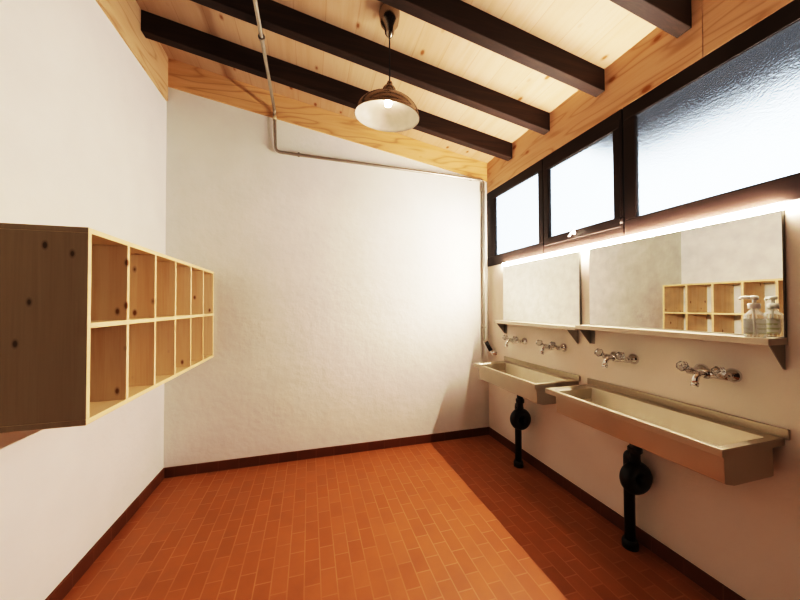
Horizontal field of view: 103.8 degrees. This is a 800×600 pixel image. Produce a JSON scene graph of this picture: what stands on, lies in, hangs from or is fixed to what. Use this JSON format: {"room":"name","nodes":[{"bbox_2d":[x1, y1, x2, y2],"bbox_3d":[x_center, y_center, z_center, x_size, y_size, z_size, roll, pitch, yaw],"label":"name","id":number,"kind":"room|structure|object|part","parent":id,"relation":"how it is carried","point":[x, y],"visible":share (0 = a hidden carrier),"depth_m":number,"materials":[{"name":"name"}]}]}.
{"room":"public restroom","nodes":[
{"label":"public restroom","id":0,"kind":"room"},
{"bbox_2d":[0,0,166,599],"bbox_3d":[-1.327,-0.339,0.263,0.200,3.398,5.000,0,-1,-16],"label":"wall","id":1,"kind":"structure","parent":0,"point":[83,124],"depth_m":1.52,"materials":[{"name":"white paint"}]},
{"bbox_2d":[45,469,163,599],"bbox_3d":[-1.217,1.321,0.258,0.012,0.078,4.588,0,-1,-16],"label":"baseboard","id":2,"kind":"structure","parent":1,"relation":"attached to","point":[83,565],"depth_m":1.72,"materials":[{"name":"wood"}]},
{"bbox_2d":[0,223,213,432],"bbox_3d":[-1.489,0.105,1.802,0.344,0.703,1.533,0,-1,-16],"label":"cubby shelf","id":3,"kind":"object","parent":1,"relation":"attached to","point":[92,322],"visible":1,"depth_m":1.12,"materials":[{"name":"brown wood"}]},
{"bbox_3d":[-1.279,0.092,1.076,0.344,0.663,0.020,0,-1,-16],"label":"panel","id":4,"kind":"part","parent":3,"relation":"part of","materials":[{"name":"brown wood"}]},
{"bbox_3d":[-1.699,0.119,2.529,0.344,0.663,0.020,0,-1,-16],"label":"panel","id":5,"kind":"part","parent":3,"relation":"part of","materials":[{"name":"brown wood"}]},
{"bbox_2d":[96,0,167,100],"bbox_3d":[-1.229,-1.810,0.311,0.014,0.356,4.586,0,-1,-16],"label":"trim","id":6,"kind":"structure","parent":1,"relation":"attached to","point":[124,15],"depth_m":2.08,"materials":[{"name":"brown wood"}]},
{"bbox_2d":[163,87,488,467],"bbox_3d":[-0.500,-0.271,2.999,2.910,3.348,0.200,0,-1,-16],"label":"wall","id":7,"kind":"structure","parent":0,"point":[348,297],"depth_m":2.82,"materials":[{"name":"white paint"}]},
{"bbox_2d":[163,427,488,477],"bbox_3d":[-0.464,1.362,2.869,2.910,0.078,0.012,0,-1,-16],"label":"baseboard","id":8,"kind":"structure","parent":7,"relation":"attached to","point":[183,470],"depth_m":2.78,"materials":[{"name":"wood"}]},
{"bbox_2d":[168,58,486,181],"bbox_3d":[-0.476,-1.599,2.919,2.910,0.694,0.014,0,-1,-16],"label":"wooden beam","id":9,"kind":"structure","parent":7,"relation":"attached to","point":[182,76],"depth_m":2.82,"materials":[{"name":"brown wood"}]},
{"bbox_2d":[63,435,717,599],"bbox_3d":[0.173,1.461,0.664,3.310,0.200,5.000,0,-1,-16],"label":"floor","id":10,"kind":"structure","parent":0,"point":[455,519],"depth_m":1.83,"materials":[{"name":"tile"}]},
{"bbox_2d":[619,443,652,551],"bbox_3d":[1.277,1.037,1.726,0.177,0.676,0.128,0,-1,-16],"label":"drain pipe","id":11,"kind":"object","parent":10,"relation":"on","point":[635,477],"visible":0.97,"depth_m":1.70,"materials":[{"name":"black plastic"}]},
{"bbox_2d":[136,0,655,162],"bbox_3d":[0.160,-1.796,0.719,3.310,0.691,5.000,0,-1,-16],"label":"ceiling","id":12,"kind":"structure","parent":0,"point":[598,32],"depth_m":2.09,"materials":[{"name":"brown wood"}]},
{"bbox_2d":[141,10,511,160],"bbox_3d":[-0.360,-1.631,2.534,2.891,0.639,0.066,0,-1,-16],"label":"ceiling beam","id":13,"kind":"structure","parent":12,"relation":"attached to","point":[154,27],"depth_m":2.37,"materials":[{"name":"brown wood"}]},
{"bbox_2d":[190,0,549,134],"bbox_3d":[-0.229,-1.639,2.081,2.891,0.639,0.066,0,-1,-16],"label":"ceiling beam","id":14,"kind":"structure","parent":12,"relation":"attached to","point":[275,17],"depth_m":2.08,"materials":[{"name":"brown wood"}]},
{"bbox_2d":[354,3,419,131],"bbox_3d":[-0.077,-1.381,1.864,0.386,0.650,0.383,0,-1,-16],"label":"pendant lamp","id":15,"kind":"object","parent":12,"relation":"hanging from","point":[387,109],"visible":1,"depth_m":1.89,"materials":[{"name":"silver metal"}]},
{"bbox_3d":[-0.076,-1.172,1.861,0.386,0.230,0.383,0,-1,-16],"label":"lamp shade","id":16,"kind":"part","parent":15,"relation":"part of","materials":[{"name":"silver metal"}]},
{"bbox_3d":[-0.070,-1.163,1.853,0.044,0.046,0.044,0,-1,-16],"label":"bulb","id":17,"kind":"part","parent":15,"relation":"part of","materials":[{"name":"beige glass"}]},
{"bbox_3d":[-0.061,-1.416,1.845,0.007,0.285,0.008,0,-1,-16],"label":"cord","id":18,"kind":"part","parent":15,"relation":"part of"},
{"bbox_2d":[378,0,604,96],"bbox_3d":[-0.097,-1.647,1.627,2.891,0.639,0.066,0,-1,-16],"label":"ceiling beam","id":19,"kind":"structure","parent":12,"relation":"attached to","point":[459,18],"depth_m":1.81,"materials":[{"name":"brown wood"}]},
{"bbox_2d":[610,0,691,37],"bbox_3d":[0.034,-1.655,1.174,2.891,0.639,0.066,0,-1,-16],"label":"ceiling beam","id":20,"kind":"structure","parent":12,"relation":"attached to","point":[674,17],"depth_m":1.51,"materials":[{"name":"brown wood"}]},
{"bbox_2d":[488,14,799,599],"bbox_3d":[1.587,-0.086,1.101,0.045,2.896,5.000,0,-1,-16],"label":"wall","id":21,"kind":"structure","parent":0,"point":[745,536],"depth_m":1.54,"materials":[{"name":"paint"}]},
{"bbox_2d":[253,0,496,354],"bbox_3d":[0.351,-0.652,1.482,2.118,2.367,3.199,0,-1,-16],"label":"pipe","id":22,"kind":"object","parent":21,"relation":"attached to","point":[261,37],"visible":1,"depth_m":2.91,"materials":[{"name":"silver metal"}]},
{"bbox_2d":[502,335,526,346],"bbox_3d":[0.996,0.364,2.767,0.164,0.103,0.186,0,-1,-16],"label":"mixer tap","id":23,"kind":"object","parent":21,"relation":"attached to","point":[514,339],"visible":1,"depth_m":2.73,"materials":[{"name":"silver metal"}]},
{"bbox_3d":[0.963,0.381,2.757,0.095,0.068,0.029,0,-1,-16],"label":"spout","id":24,"kind":"part","parent":23,"relation":"part of","materials":[{"name":"silver metal"}]},
{"bbox_2d":[487,159,543,266],"bbox_3d":[1.050,-0.744,2.923,0.034,0.776,0.823,0,-1,-16],"label":"window","id":25,"kind":"structure","parent":21,"relation":"in","point":[515,208],"depth_m":2.85,"materials":[{"name":"clear glass"}]},
{"bbox_3d":[1.059,-0.752,2.881,0.005,0.593,0.631,0,-1,-16],"label":"glass pane","id":26,"kind":"part","parent":25,"relation":"part of","materials":[{"name":"white glass"}]},
{"bbox_2d":[473,356,579,404],"bbox_3d":[0.955,0.623,2.541,0.363,0.182,0.875,0,-1,-16],"label":"trough","id":27,"kind":"object","parent":21,"relation":"attached to","point":[527,380],"visible":0.98,"depth_m":2.42,"materials":[{"name":"silver metal"}]},
{"bbox_2d":[510,395,530,467],"bbox_3d":[0.989,1.053,2.609,0.177,0.676,0.128,0,-1,-16],"label":"drain pipe","id":28,"kind":"object","parent":27,"relation":"attached to","point":[520,418],"visible":0.98,"depth_m":2.58,"materials":[{"name":"black plastic"}]},
{"bbox_2d":[478,362,566,382],"bbox_3d":[0.940,0.630,2.526,0.273,0.119,0.767,0,-1,-16],"label":"basin","id":29,"kind":"object","parent":27,"relation":"in","point":[520,372],"depth_m":2.62,"materials":[{"name":"silver metal"}]},
{"bbox_2d":[494,320,578,343],"bbox_3d":[1.081,0.248,2.548,0.119,0.125,0.952,0,-1,-16],"label":"wall shelf","id":30,"kind":"object","parent":21,"relation":"attached to","point":[502,324],"visible":0.79,"depth_m":2.40,"materials":[{"name":"silver wood"}]},
{"bbox_3d":[1.070,0.199,2.587,0.119,0.026,0.872,0,-1,-16],"label":"shelf plate","id":31,"kind":"part","parent":30,"relation":"part of","materials":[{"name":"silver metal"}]},
{"bbox_2d":[503,251,581,324],"bbox_3d":[1.121,-0.073,2.587,0.017,0.514,0.885,0,-1,-16],"label":"wall mirror","id":32,"kind":"object","parent":21,"relation":"attached to","point":[544,290],"visible":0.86,"depth_m":2.47,"materials":[{"name":"silver glass"}]},
{"bbox_2d":[536,340,566,354],"bbox_3d":[1.117,0.356,2.349,0.164,0.103,0.186,0,-1,-16],"label":"mixer tap","id":33,"kind":"object","parent":21,"relation":"attached to","point":[552,345],"visible":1,"depth_m":2.31,"materials":[{"name":"silver metal"}]},
{"bbox_3d":[1.084,0.373,2.339,0.095,0.068,0.029,0,-1,-16],"label":"spout","id":34,"kind":"part","parent":33,"relation":"part of","materials":[{"name":"silver metal"}]},
{"bbox_3d":[1.106,0.327,2.275,0.044,0.047,0.050,0,-1,-16],"label":"handle","id":35,"kind":"part","parent":33,"relation":"part of","materials":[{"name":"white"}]},
{"bbox_2d":[543,109,624,253],"bbox_3d":[1.233,-0.757,2.196,0.087,0.776,0.663,0,-1,-16],"label":"window","id":36,"kind":"structure","parent":21,"relation":"in","point":[583,179],"depth_m":2.13,"materials":[{"name":"clear glass"}]},
{"bbox_3d":[1.210,-0.469,2.195,0.043,0.047,0.062,0,-1,-16],"label":"handle","id":37,"kind":"part","parent":36,"relation":"part of","materials":[{"name":"white plastic"}]},
{"bbox_3d":[1.255,-0.765,2.204,0.005,0.544,0.552,0,-1,-16],"label":"glass pane","id":38,"kind":"part","parent":36,"relation":"part of","materials":[{"name":"white glass"}]},
{"bbox_2d":[487,0,702,192],"bbox_3d":[1.185,-1.301,2.405,0.005,0.319,1.884,0,-1,-16],"label":"wooden beam","id":39,"kind":"structure","parent":21,"relation":"attached to","point":[659,56],"depth_m":1.92,"materials":[{"name":"brown solid pine wood"}]},
{"bbox_2d":[594,349,638,367],"bbox_3d":[1.260,0.347,1.852,0.164,0.103,0.186,0,-1,-16],"label":"mixer tap","id":40,"kind":"object","parent":21,"relation":"attached to","point":[615,356],"visible":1,"depth_m":1.82,"materials":[{"name":"silver metal"}]},
{"bbox_3d":[1.212,0.321,1.909,0.044,0.047,0.050,0,-1,-16],"label":"handle","id":41,"kind":"part","parent":40,"relation":"part of","materials":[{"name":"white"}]},
{"bbox_3d":[1.227,0.364,1.842,0.095,0.068,0.029,0,-1,-16],"label":"spout","id":42,"kind":"part","parent":40,"relation":"part of","materials":[{"name":"silver metal"}]},
{"bbox_3d":[1.250,0.318,1.779,0.044,0.047,0.050,0,-1,-16],"label":"handle","id":43,"kind":"part","parent":40,"relation":"part of","materials":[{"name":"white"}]},
{"bbox_2d":[489,427,745,599],"bbox_3d":[1.567,1.323,1.063,0.012,0.078,4.588,0,-1,-16],"label":"baseboard","id":44,"kind":"structure","parent":21,"relation":"attached to","point":[701,578],"depth_m":1.76,"materials":[{"name":"dark stained wood"}]},
{"bbox_2d":[503,202,785,265],"bbox_3d":[1.253,-0.355,2.126,0.025,0.029,1.855,0,-1,-16],"label":"light strip","id":45,"kind":"object","parent":21,"relation":"attached to","point":[780,206],"visible":1,"depth_m":1.60,"materials":[{"name":"white plastic"}]},
{"bbox_2d":[545,378,789,485],"bbox_3d":[1.223,0.606,1.616,0.363,0.182,0.922,0,-1,-16],"label":"trough sink","id":46,"kind":"object","parent":21,"relation":"attached to","point":[728,449],"visible":1,"depth_m":1.42,"materials":[{"name":"silver metal"}]},
{"bbox_2d":[553,386,762,445],"bbox_3d":[1.204,0.613,1.611,0.273,0.119,0.836,0,-1,-16],"label":"basin","id":47,"kind":"object","parent":46,"relation":"in","point":[713,433],"depth_m":1.57,"materials":[{"name":"silver metal"}]},
{"bbox_2d":[575,325,787,369],"bbox_3d":[1.341,0.219,1.652,0.119,0.125,0.910,0,-1,-16],"label":"wall shelf","id":48,"kind":"object","parent":21,"relation":"attached to","point":[776,344],"visible":1,"depth_m":1.43,"materials":[{"name":"silver"}]},
{"bbox_3d":[1.340,0.170,1.653,0.119,0.026,0.910,0,-1,-16],"label":"shelf plate","id":49,"kind":"part","parent":48,"relation":"part of","materials":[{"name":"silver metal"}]},
{"bbox_2d":[738,296,766,337],"bbox_3d":[1.429,0.066,1.266,0.066,0.167,0.062,0,-1,-5],"label":"soap bottle","id":50,"kind":"object","parent":48,"relation":"on","point":[754,320],"visible":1,"depth_m":1.25,"materials":[{"name":"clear plastic"}]},
{"bbox_2d":[589,210,786,337],"bbox_3d":[1.389,-0.096,1.659,0.017,0.502,0.887,0,-1,-16],"label":"wall mirror","id":51,"kind":"object","parent":21,"relation":"attached to","point":[692,279],"visible":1,"depth_m":1.50,"materials":[{"name":"silver glass"}]},
{"bbox_2d":[676,361,741,386],"bbox_3d":[1.384,0.339,1.425,0.164,0.103,0.186,0,-1,-16],"label":"mixer tap","id":52,"kind":"object","parent":21,"relation":"attached to","point":[698,371],"visible":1,"depth_m":1.40,"materials":[{"name":"silver metal"}]},
{"bbox_3d":[1.336,0.313,1.482,0.044,0.047,0.050,0,-1,-16],"label":"handle","id":53,"kind":"part","parent":52,"relation":"part of","materials":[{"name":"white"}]},
{"bbox_3d":[1.351,0.356,1.415,0.095,0.068,0.029,0,-1,-16],"label":"spout","id":54,"kind":"part","parent":52,"relation":"part of","materials":[{"name":"silver metal"}]},
{"bbox_3d":[1.373,0.310,1.351,0.044,0.047,0.050,0,-1,-16],"label":"handle","id":55,"kind":"part","parent":52,"relation":"part of","materials":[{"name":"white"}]},
{"bbox_2d":[623,0,799,236],"bbox_3d":[1.498,-0.773,1.375,0.034,0.776,1.052,0,-1,-16],"label":"window","id":56,"kind":"structure","parent":21,"relation":"in","point":[720,136],"depth_m":1.44,"materials":[{"name":"clear glass"}]},
{"bbox_2d":[702,0,793,56],"bbox_3d":[1.822,-1.341,0.202,0.005,0.319,2.698,0,-1,-16],"label":"trim","id":57,"kind":"structure","parent":21,"relation":"attached to","point":[723,20],"depth_m":1.40,"materials":[{"name":"brown wood"}]}
]}

